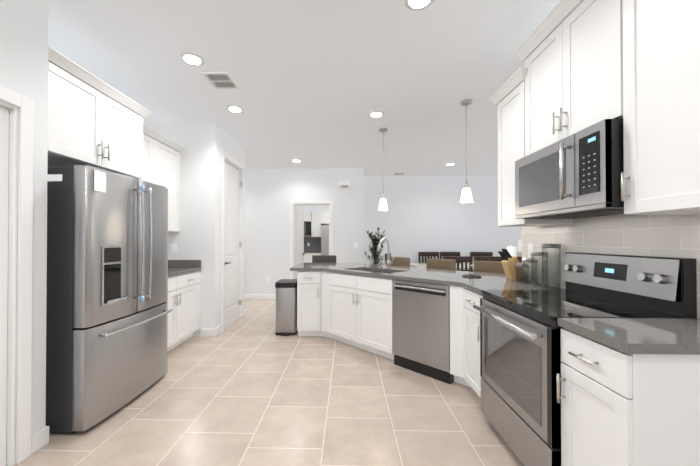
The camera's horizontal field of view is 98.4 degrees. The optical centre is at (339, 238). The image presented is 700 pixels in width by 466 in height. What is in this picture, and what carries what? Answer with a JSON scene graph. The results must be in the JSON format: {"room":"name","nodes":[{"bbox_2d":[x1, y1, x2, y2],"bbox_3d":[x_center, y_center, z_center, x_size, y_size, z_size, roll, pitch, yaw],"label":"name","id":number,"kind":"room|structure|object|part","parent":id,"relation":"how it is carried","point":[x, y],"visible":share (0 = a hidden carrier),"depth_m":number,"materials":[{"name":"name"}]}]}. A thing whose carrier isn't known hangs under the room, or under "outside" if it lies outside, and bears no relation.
{"room":"kitchen","nodes":[
{"label":"kitchen","id":0,"kind":"room"},
{"bbox_2d":[0,0,48,463],"bbox_3d":[-1.949,-0.148,-0.128,0.120,2.830,4.050,0,0,1],"label":"wall","id":1,"kind":"structure","parent":0,"point":[24,30],"depth_m":1.83,"materials":[{"name":"white paint"}]},
{"bbox_2d":[0,86,33,465],"bbox_3d":[-1.902,0.228,1.323,0.136,2.100,0.940,0,0,1],"label":"door frame","id":2,"kind":"structure","parent":1,"relation":"attached to","point":[20,285],"depth_m":1.72,"materials":[{"name":"white wood"}]},
{"bbox_2d":[48,49,147,180],"bbox_3d":[-2.198,-0.887,2.399,0.625,0.645,0.975,0,0,1],"label":"upper cabinet","id":3,"kind":"object","parent":1,"relation":"attached to","point":[94,120],"depth_m":2.30,"materials":[{"name":"white wood"}]},
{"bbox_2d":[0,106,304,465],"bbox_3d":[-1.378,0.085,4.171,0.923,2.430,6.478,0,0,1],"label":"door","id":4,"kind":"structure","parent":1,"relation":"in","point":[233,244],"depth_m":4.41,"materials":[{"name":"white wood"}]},
{"bbox_2d":[143,118,155,130],"bbox_3d":[-2.561,-0.124,2.966,0.120,2.830,2.345,0,0,1],"label":"wall","id":5,"kind":"structure","parent":0,"point":[146,122],"depth_m":3.93,"materials":[{"name":"white paint"}]},
{"bbox_2d":[144,129,179,231],"bbox_3d":[-2.311,-0.646,3.452,0.345,1.110,1.122,0,0,1],"label":"upper cabinet","id":6,"kind":"object","parent":5,"relation":"attached to","point":[163,169],"depth_m":3.74,"materials":[{"name":"white wood"}]},
{"bbox_2d":[156,123,207,336],"bbox_3d":[-2.112,-0.115,4.079,0.660,2.830,0.145,0,0,1],"label":"wall","id":7,"kind":"structure","parent":0,"point":[193,137],"depth_m":4.01,"materials":[{"name":"white paint"}]},
{"bbox_2d":[171,244,176,252],"bbox_3d":[-2.204,0.139,4.003,0.072,0.116,0.007,0,0,1],"label":"wall outlet","id":8,"kind":"object","parent":7,"relation":"attached to","point":[173,246],"depth_m":4.00,"materials":[{"name":"white plastic"}]},
{"bbox_2d":[168,261,199,268],"bbox_3d":[-2.142,0.336,3.991,0.617,0.100,0.020,0,0,1],"label":"backsplash","id":9,"kind":"structure","parent":7,"relation":"attached to","point":[171,264],"depth_m":3.98,"materials":[{"name":"grey stone"}]},
{"bbox_2d":[204,123,243,328],"bbox_3d":[-1.701,-0.112,4.499,0.120,2.830,1.005,0,0,1],"label":"wall","id":10,"kind":"structure","parent":0,"point":[219,141],"depth_m":4.01,"materials":[{"name":"white paint"}]},
{"bbox_2d":[221,151,243,331],"bbox_3d":[-1.688,0.044,4.637,0.136,2.520,0.865,0,0,1],"label":"door frame","id":11,"kind":"structure","parent":10,"relation":"attached to","point":[225,157],"depth_m":4.81,"materials":[{"name":"white wood"}]},
{"bbox_2d":[528,243,533,257],"bbox_3d":[1.667,0.108,2.639,0.008,0.125,0.075,0,0,1],"label":"wall outlet","id":12,"kind":"object","parent":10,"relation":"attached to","point":[530,246],"depth_m":2.64,"materials":[{"name":"white plastic"}]},
{"bbox_2d":[602,0,699,219],"bbox_3d":[1.468,-0.731,1.161,0.346,1.245,0.585,0,0,1],"label":"upper cabinet","id":13,"kind":"object","parent":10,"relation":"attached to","point":[651,48],"depth_m":1.25,"materials":[{"name":"white wood"}]},
{"bbox_2d":[244,149,244,235],"bbox_3d":[-2.801,-0.107,5.105,2.350,2.830,0.130,0,0,1],"label":"wall","id":14,"kind":"structure","parent":0,"point":[244,149],"depth_m":5.14,"materials":[{"name":"white paint"}]},
{"bbox_2d":[494,72,577,227],"bbox_3d":[1.499,-0.644,2.354,0.346,1.090,0.390,0,0,1],"label":"upper cabinet","id":15,"kind":"object","parent":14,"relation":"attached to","point":[508,102],"depth_m":2.36,"materials":[{"name":"white wood"}]},
{"bbox_2d":[522,0,605,157],"bbox_3d":[1.484,-0.956,1.776,0.346,0.785,0.762,0,0,1],"label":"upper cabinet","id":16,"kind":"object","parent":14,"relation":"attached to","point":[562,71],"depth_m":1.76,"materials":[{"name":"white wood"}]},
{"bbox_2d":[515,119,623,218],"bbox_3d":[1.415,-0.344,1.773,0.461,0.415,0.756,0,0,1],"label":"over-the-range microwave","id":17,"kind":"object","parent":16,"relation":"attached to","point":[576,175],"visible":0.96,"depth_m":1.60,"materials":[{"name":"silver metal"}]},
{"bbox_3d":[1.208,-0.360,1.622,0.056,0.300,0.022,0,0,1],"label":"handle","id":18,"kind":"part","parent":17,"relation":"part of","materials":[{"name":"metal"}]},
{"bbox_2d":[13,299,523,465],"bbox_3d":[0.698,1.349,4.019,9.400,0.100,12.500,0,0,1],"label":"floor","id":19,"kind":"structure","parent":0,"point":[250,388],"depth_m":2.19,"materials":[{"name":"tile"}]},
{"bbox_2d":[46,164,171,432],"bbox_3d":[-2.003,0.401,2.417,0.953,1.772,0.905,0,0,1],"label":"fridge","id":20,"kind":"object","parent":19,"relation":"on","point":[107,311],"visible":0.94,"depth_m":2.06,"materials":[{"name":"grey metal"}]},
{"bbox_2d":[166,269,200,351],"bbox_3d":[-2.171,0.857,3.437,0.625,0.875,1.122,0,0,1],"label":"base cabinet","id":21,"kind":"object","parent":19,"relation":"on","point":[183,288],"depth_m":3.59,"materials":[{"name":"white wood"}]},
{"bbox_2d":[168,269,191,276],"bbox_3d":[-2.166,0.400,3.440,0.637,0.036,1.123,0,0,1],"label":"countertop","id":22,"kind":"structure","parent":21,"relation":"on","point":[170,271],"depth_m":3.59,"materials":[{"name":"grey stone"}]},
{"bbox_2d":[275,279,297,335],"bbox_3d":[-0.726,0.948,4.210,0.289,0.705,0.402,0,0,1],"label":"trash can","id":23,"kind":"object","parent":19,"relation":"on","point":[286,307],"visible":0.79,"depth_m":4.04,"materials":[{"name":"silver metal"}]},
{"bbox_2d":[304,251,307,262],"bbox_3d":[-1.499,0.907,9.787,1.096,0.875,0.629,0,0,1],"label":"base cabinet","id":24,"kind":"object","parent":19,"relation":"on","point":[305,252],"depth_m":9.46,"materials":[{"name":"white wood"}]},
{"bbox_2d":[308,251,319,262],"bbox_3d":[-0.834,0.907,9.770,0.474,0.875,0.629,0,0,1],"label":"base cabinet","id":25,"kind":"object","parent":19,"relation":"on","point":[310,253],"depth_m":9.46,"materials":[{"name":"white wood"}]},
{"bbox_2d":[312,255,335,262],"bbox_3d":[-0.283,0.806,5.171,0.452,1.006,0.516,0,0,1],"label":"stool","id":26,"kind":"object","parent":19,"relation":"on","point":[323,258],"visible":0.21,"depth_m":5.38,"materials":[{"name":"brown wicker"}]},
{"bbox_2d":[320,223,328,254],"bbox_3d":[-0.128,0.474,9.730,0.900,1.740,0.660,0,0,1],"label":"fridge","id":27,"kind":"object","parent":19,"relation":"on","point":[324,227],"depth_m":9.41,"materials":[{"name":"white metal"}]},
{"bbox_2d":[294,268,465,384],"bbox_3d":[0.567,0.858,3.516,2.268,0.875,1.989,0,0,1],"label":"base cabinet","id":28,"kind":"object","parent":19,"relation":"on","point":[360,316],"depth_m":3.42,"materials":[{"name":"white wood"}]},
{"bbox_2d":[290,264,325,270],"bbox_3d":[-0.245,0.408,4.393,0.784,0.036,0.996,0,0,1],"label":"countertop","id":29,"kind":"structure","parent":28,"relation":"on","point":[298,265],"depth_m":4.15,"materials":[{"name":"grey stone"}]},
{"bbox_2d":[310,264,461,283],"bbox_3d":[0.414,0.403,3.725,1.301,0.036,2.297,0,0,1],"label":"countertop","id":30,"kind":"structure","parent":28,"relation":"on","point":[333,273],"depth_m":3.54,"materials":[{"name":"grey stone"}]},
{"bbox_2d":[365,227,386,264],"bbox_3d":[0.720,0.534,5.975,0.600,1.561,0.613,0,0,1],"label":"plant","id":31,"kind":"object","parent":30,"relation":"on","point":[374,248],"visible":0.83,"depth_m":5.98,"materials":[{"name":"green plant"}]},
{"bbox_2d":[360,270,394,272],"bbox_3d":[0.429,0.520,3.683,0.825,0.197,0.825,0,0,1],"label":"sink","id":32,"kind":"object","parent":30,"relation":"in","point":[382,271],"depth_m":3.84,"materials":[{"name":"metal"}]},
{"bbox_2d":[377,238,393,268],"bbox_3d":[0.572,0.190,3.804,0.233,0.392,0.198,0,0,1],"label":"faucet","id":33,"kind":"object","parent":30,"relation":"on","point":[379,246],"depth_m":3.85,"materials":[{"name":"silver metal"}]},
{"bbox_2d":[393,280,453,383],"bbox_3d":[0.773,0.856,2.892,0.118,0.868,0.603,0,-1,-44],"label":"dishwasher","id":34,"kind":"object","parent":28,"relation":"in","point":[421,323],"visible":0.96,"depth_m":2.84,"materials":[{"name":"metal"}]},
{"bbox_2d":[430,269,565,295],"bbox_3d":[1.430,0.397,3.033,0.766,0.036,1.760,0,0,1],"label":"countertop","id":35,"kind":"structure","parent":28,"relation":"on","point":[487,281],"depth_m":2.56,"materials":[{"name":"grey stone"}]},
{"bbox_2d":[462,265,480,277],"bbox_3d":[1.301,0.321,2.982,0.180,0.115,0.180,0,0,1],"label":"tray","id":36,"kind":"object","parent":35,"relation":"on","point":[471,275],"visible":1,"depth_m":2.98,"materials":[{"name":"grey metal"}]},
{"bbox_2d":[498,249,524,279],"bbox_3d":[1.558,0.236,2.756,0.196,0.281,0.100,0,0,1],"label":"knife block","id":37,"kind":"object","parent":35,"relation":"on","point":[509,261],"visible":0.98,"depth_m":2.71,"materials":[{"name":"brown wood"}]},
{"bbox_2d":[507,242,516,257],"bbox_3d":[1.749,0.206,3.071,0.116,0.345,0.116,0,0,1],"label":"paper towel","id":38,"kind":"object","parent":35,"relation":"on","point":[512,251],"visible":0.31,"depth_m":3.04,"materials":[{"name":"paper"}]},
{"bbox_2d":[515,263,528,281],"bbox_3d":[1.587,0.298,2.629,0.102,0.155,0.102,0,0,1],"label":"canister","id":39,"kind":"object","parent":35,"relation":"on","point":[518,265],"visible":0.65,"depth_m":2.62,"materials":[{"name":"clear glass"}]},
{"bbox_3d":[1.587,0.235,2.630,0.102,0.030,0.102,0,0,1],"label":"lid","id":40,"kind":"part","parent":39,"relation":"part of","materials":[{"name":"metal"}]},
{"bbox_2d":[522,258,537,283],"bbox_3d":[1.584,0.272,2.514,0.110,0.205,0.110,0,0,1],"label":"canister","id":41,"kind":"object","parent":35,"relation":"on","point":[524,260],"visible":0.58,"depth_m":2.50,"materials":[{"name":"clear glass"}]},
{"bbox_3d":[1.584,0.184,2.515,0.110,0.030,0.110,0,0,1],"label":"lid","id":42,"kind":"part","parent":41,"relation":"part of","materials":[{"name":"metal"}]},
{"bbox_2d":[531,252,547,285],"bbox_3d":[1.581,0.241,2.390,0.116,0.265,0.116,0,0,1],"label":"canister","id":43,"kind":"object","parent":35,"relation":"on","point":[534,254],"visible":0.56,"depth_m":2.38,"materials":[{"name":"clear glass"}]},
{"bbox_3d":[1.581,0.123,2.391,0.116,0.030,0.116,0,0,1],"label":"lid","id":44,"kind":"part","parent":43,"relation":"part of","materials":[{"name":"metal"}]},
{"bbox_2d":[541,244,560,288],"bbox_3d":[1.578,0.207,2.255,0.122,0.330,0.122,0,0,1],"label":"canister","id":45,"kind":"object","parent":35,"relation":"on","point":[556,246],"visible":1,"depth_m":2.24,"materials":[{"name":"clear glass"}]},
{"bbox_3d":[1.578,0.057,2.256,0.122,0.030,0.122,0,0,1],"label":"lid","id":46,"kind":"part","parent":45,"relation":"part of","materials":[{"name":"metal"}]},
{"bbox_2d":[387,257,409,266],"bbox_3d":[0.784,0.802,4.661,0.516,1.006,0.452,0,-1,-44],"label":"stool","id":47,"kind":"object","parent":19,"relation":"on","point":[402,261],"visible":0.23,"depth_m":4.79,"materials":[{"name":"brown wood"}]},
{"bbox_2d":[418,252,438,262],"bbox_3d":[2.103,0.822,6.949,0.480,1.000,0.500,0,0,1],"label":"chair","id":48,"kind":"object","parent":19,"relation":"on","point":[428,254],"visible":0.35,"depth_m":7.17,"materials":[{"name":"brown wood"}]},
{"bbox_2d":[426,259,455,269],"bbox_3d":[1.285,0.798,4.133,0.516,1.006,0.452,0,-1,-44],"label":"stool","id":49,"kind":"object","parent":19,"relation":"on","point":[446,264],"visible":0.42,"depth_m":4.28,"materials":[{"name":"beige fabric"}]},
{"bbox_2d":[410,263,473,271],"bbox_3d":[2.527,0.933,6.127,2.050,0.765,1.080,0,0,1],"label":"dining table","id":50,"kind":"object","parent":19,"relation":"on","point":[419,265],"visible":0.1,"depth_m":6.10,"materials":[{"name":"grey"}]},
{"bbox_2d":[440,252,460,262],"bbox_3d":[2.602,0.822,6.936,0.480,1.000,0.500,0,0,1],"label":"chair","id":51,"kind":"object","parent":19,"relation":"on","point":[449,254],"visible":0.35,"depth_m":7.16,"materials":[{"name":"brown wood"}]},
{"bbox_2d":[443,256,471,271],"bbox_3d":[2.001,0.809,5.331,0.480,1.000,0.500,0,0,1],"label":"chair","id":52,"kind":"object","parent":19,"relation":"on","point":[462,259],"visible":0.12,"depth_m":5.09,"materials":[{"name":"brown wood"}]},
{"bbox_2d":[470,252,492,260],"bbox_3d":[3.245,0.822,6.937,0.480,1.000,0.500,0,0,26],"label":"chair","id":53,"kind":"object","parent":19,"relation":"on","point":[474,254],"visible":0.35,"depth_m":7.15,"materials":[{"name":"brown wood"}]},
{"bbox_2d":[475,256,502,261],"bbox_3d":[2.531,0.809,5.317,0.480,1.000,0.500,0,0,1],"label":"chair","id":54,"kind":"object","parent":19,"relation":"on","point":[490,258],"visible":0.06,"depth_m":5.08,"materials":[{"name":"brown wood"}]},
{"bbox_2d":[474,261,504,273],"bbox_3d":[1.758,0.794,3.636,0.516,1.006,0.452,0,-1,-44],"label":"stool","id":55,"kind":"object","parent":19,"relation":"on","point":[488,267],"visible":0.1,"depth_m":3.82,"materials":[{"name":"beige fabric"}]},
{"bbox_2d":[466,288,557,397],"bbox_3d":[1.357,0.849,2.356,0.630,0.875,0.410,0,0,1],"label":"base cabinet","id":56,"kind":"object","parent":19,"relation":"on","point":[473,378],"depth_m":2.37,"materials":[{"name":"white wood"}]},
{"bbox_2d":[473,252,696,465],"bbox_3d":[1.284,0.689,1.769,0.723,1.185,0.760,0,0,1],"label":"range","id":57,"kind":"object","parent":19,"relation":"on","point":[520,350],"visible":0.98,"depth_m":1.62,"materials":[{"name":"grey metal"}]},
{"bbox_3d":[0.957,0.477,1.779,0.068,0.025,0.666,0,0,1],"label":"handle","id":58,"kind":"part","parent":57,"relation":"part of","materials":[{"name":"metal"}]},
{"bbox_3d":[1.014,0.823,1.774,0.053,0.798,0.748,0,0,1],"label":"door","id":59,"kind":"part","parent":57,"relation":"part of","materials":[{"name":"metal"}]},
{"bbox_2d":[557,328,699,465],"bbox_3d":[1.328,0.840,1.216,0.630,0.875,0.338,0,0,1],"label":"base cabinet","id":60,"kind":"object","parent":19,"relation":"on","point":[630,392],"depth_m":1.07,"materials":[{"name":"white wood"}]},
{"bbox_2d":[558,316,699,355],"bbox_3d":[1.322,0.383,1.211,0.643,0.036,0.352,0,0,1],"label":"countertop","id":61,"kind":"structure","parent":60,"relation":"on","point":[632,336],"depth_m":1.17,"materials":[{"name":"grey stone"}]},
{"bbox_2d":[48,0,559,175],"bbox_3d":[0.698,-1.581,4.042,9.400,0.100,12.500,0,0,1],"label":"ceiling","id":62,"kind":"structure","parent":0,"point":[317,82],"depth_m":2.74,"materials":[{"name":"white paint"}]},
{"bbox_2d":[180,52,203,65],"bbox_3d":[-1.270,-1.537,2.597,0.189,0.009,0.189,0,-1,-44],"label":"recessed light","id":63,"kind":"object","parent":62,"relation":"in","point":[189,58],"depth_m":2.59,"materials":[{"name":"white"}]},
{"bbox_2d":[201,72,238,88],"bbox_3d":[-1.156,-1.533,2.941,0.250,0.011,0.295,0,0,1],"label":"ceiling vent","id":64,"kind":"object","parent":62,"relation":"in","point":[220,80],"depth_m":2.92,"materials":[{"name":"white metal"}]},
{"bbox_2d":[226,106,242,112],"bbox_3d":[-1.247,-1.529,3.584,0.189,0.009,0.189,0,-1,-44],"label":"recessed light","id":65,"kind":"object","parent":62,"relation":"in","point":[235,109],"depth_m":3.58,"materials":[{"name":"white"}]},
{"bbox_2d":[369,111,383,117],"bbox_3d":[0.450,-1.528,3.728,0.189,0.009,0.189,0,-1,-44],"label":"recessed light","id":66,"kind":"object","parent":62,"relation":"in","point":[375,114],"depth_m":3.72,"materials":[{"name":"white"}]},
{"bbox_2d":[379,128,387,209],"bbox_3d":[0.608,-0.964,4.247,0.132,1.129,0.132,0,0,1],"label":"pendant light","id":67,"kind":"object","parent":62,"relation":"hanging from","point":[383,204],"visible":1,"depth_m":4.21,"materials":[{"name":"white glass"}]},
{"bbox_3d":[0.608,-0.477,4.243,0.132,0.156,0.132,0,0,1],"label":"lamp shade","id":68,"kind":"part","parent":67,"relation":"part of","materials":[{"name":"white glass"}]},
{"bbox_2d":[405,0,433,10],"bbox_3d":[0.514,-1.542,1.951,0.189,0.009,0.189,0,-1,-44],"label":"recessed light","id":69,"kind":"object","parent":62,"relation":"in","point":[414,5],"depth_m":1.99,"materials":[{"name":"white plastic"}]},
{"bbox_2d":[460,99,472,202],"bbox_3d":[1.422,-0.970,3.397,0.132,1.129,0.132,0,0,1],"label":"pendant light","id":70,"kind":"object","parent":62,"relation":"hanging from","point":[466,196],"visible":1,"depth_m":3.37,"materials":[{"name":"white glass"}]},
{"bbox_3d":[1.422,-0.484,3.393,0.132,0.156,0.132,0,0,1],"label":"lamp shade","id":71,"kind":"part","parent":70,"relation":"part of","materials":[{"name":"white glass"}]},
{"bbox_2d":[244,168,363,293],"bbox_3d":[-1.713,-0.096,6.603,4.450,2.830,0.120,0,0,1],"label":"wall","id":72,"kind":"structure","parent":0,"point":[268,192],"depth_m":6.53,"materials":[{"name":"white paint"}]},
{"bbox_2d":[244,294,275,298],"bbox_3d":[-2.456,1.266,6.544,2.725,0.105,0.013,0,0,1],"label":"baseboard","id":73,"kind":"structure","parent":72,"relation":"attached to","point":[246,296],"depth_m":6.52,"materials":[{"name":"white wood"}]},
{"bbox_2d":[289,200,332,278],"bbox_3d":[-0.618,0.251,6.562,0.940,2.135,0.136,0,0,1],"label":"door frame","id":74,"kind":"structure","parent":72,"relation":"attached to","point":[292,203],"depth_m":6.51,"materials":[{"name":"white wood"}]},
{"bbox_2d":[339,181,349,186],"bbox_3d":[0.098,-1.161,6.481,0.214,0.108,0.045,0,0,1],"label":"door chime","id":75,"kind":"object","parent":72,"relation":"attached to","point":[347,184],"depth_m":6.46,"materials":[{"name":"white plastic"}]},
{"bbox_2d":[308,223,311,234],"bbox_3d":[-1.056,-0.315,9.922,0.244,0.420,0.355,0,0,1],"label":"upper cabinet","id":76,"kind":"object","parent":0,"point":[309,224],"depth_m":9.75,"materials":[{"name":"white"}]},
{"bbox_2d":[364,176,522,266],"bbox_3d":[3.007,-0.090,7.333,4.950,2.830,0.120,0,0,1],"label":"wall","id":77,"kind":"structure","parent":0,"point":[427,214],"depth_m":7.30,"materials":[{"name":"white paint"}]},
{"bbox_2d":[304,223,307,234],"bbox_3d":[-1.338,-0.315,9.929,0.470,0.420,0.355,0,0,1],"label":"microwave","id":78,"kind":"object","parent":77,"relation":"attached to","point":[305,224],"depth_m":9.75,"materials":[{"name":"black"}]},
{"bbox_2d":[304,212,311,222],"bbox_3d":[-1.253,-0.700,9.936,0.640,0.310,0.345,0,0,1],"label":"upper cabinet","id":79,"kind":"object","parent":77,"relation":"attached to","point":[307,215],"depth_m":9.76,"materials":[{"name":"white wood"}]},
{"bbox_2d":[312,212,319,238],"bbox_3d":[-0.758,-0.447,9.921,0.330,0.815,0.345,0,0,1],"label":"upper cabinet","id":80,"kind":"object","parent":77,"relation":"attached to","point":[316,226],"depth_m":9.75,"materials":[{"name":"white wood"}]},
{"bbox_2d":[320,211,328,222],"bbox_3d":[-0.127,-0.656,9.769,0.920,0.400,0.619,0,0,1],"label":"upper cabinet","id":81,"kind":"object","parent":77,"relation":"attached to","point":[324,215],"depth_m":9.47,"materials":[{"name":"white wood"}]},
{"bbox_2d":[518,241,521,251],"bbox_3d":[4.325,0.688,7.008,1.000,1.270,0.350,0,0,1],"label":"wall outlet","id":82,"kind":"object","parent":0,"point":[519,246],"visible":0.1,"depth_m":6.97,"materials":[{"name":"white plastic"}]},
{"bbox_2d":[522,214,699,318],"bbox_3d":[1.657,0.112,1.908,0.008,0.518,1.748,0,0,1],"label":"backsplash","id":83,"kind":"structure","parent":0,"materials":[{"name":"tile"}]}
]}

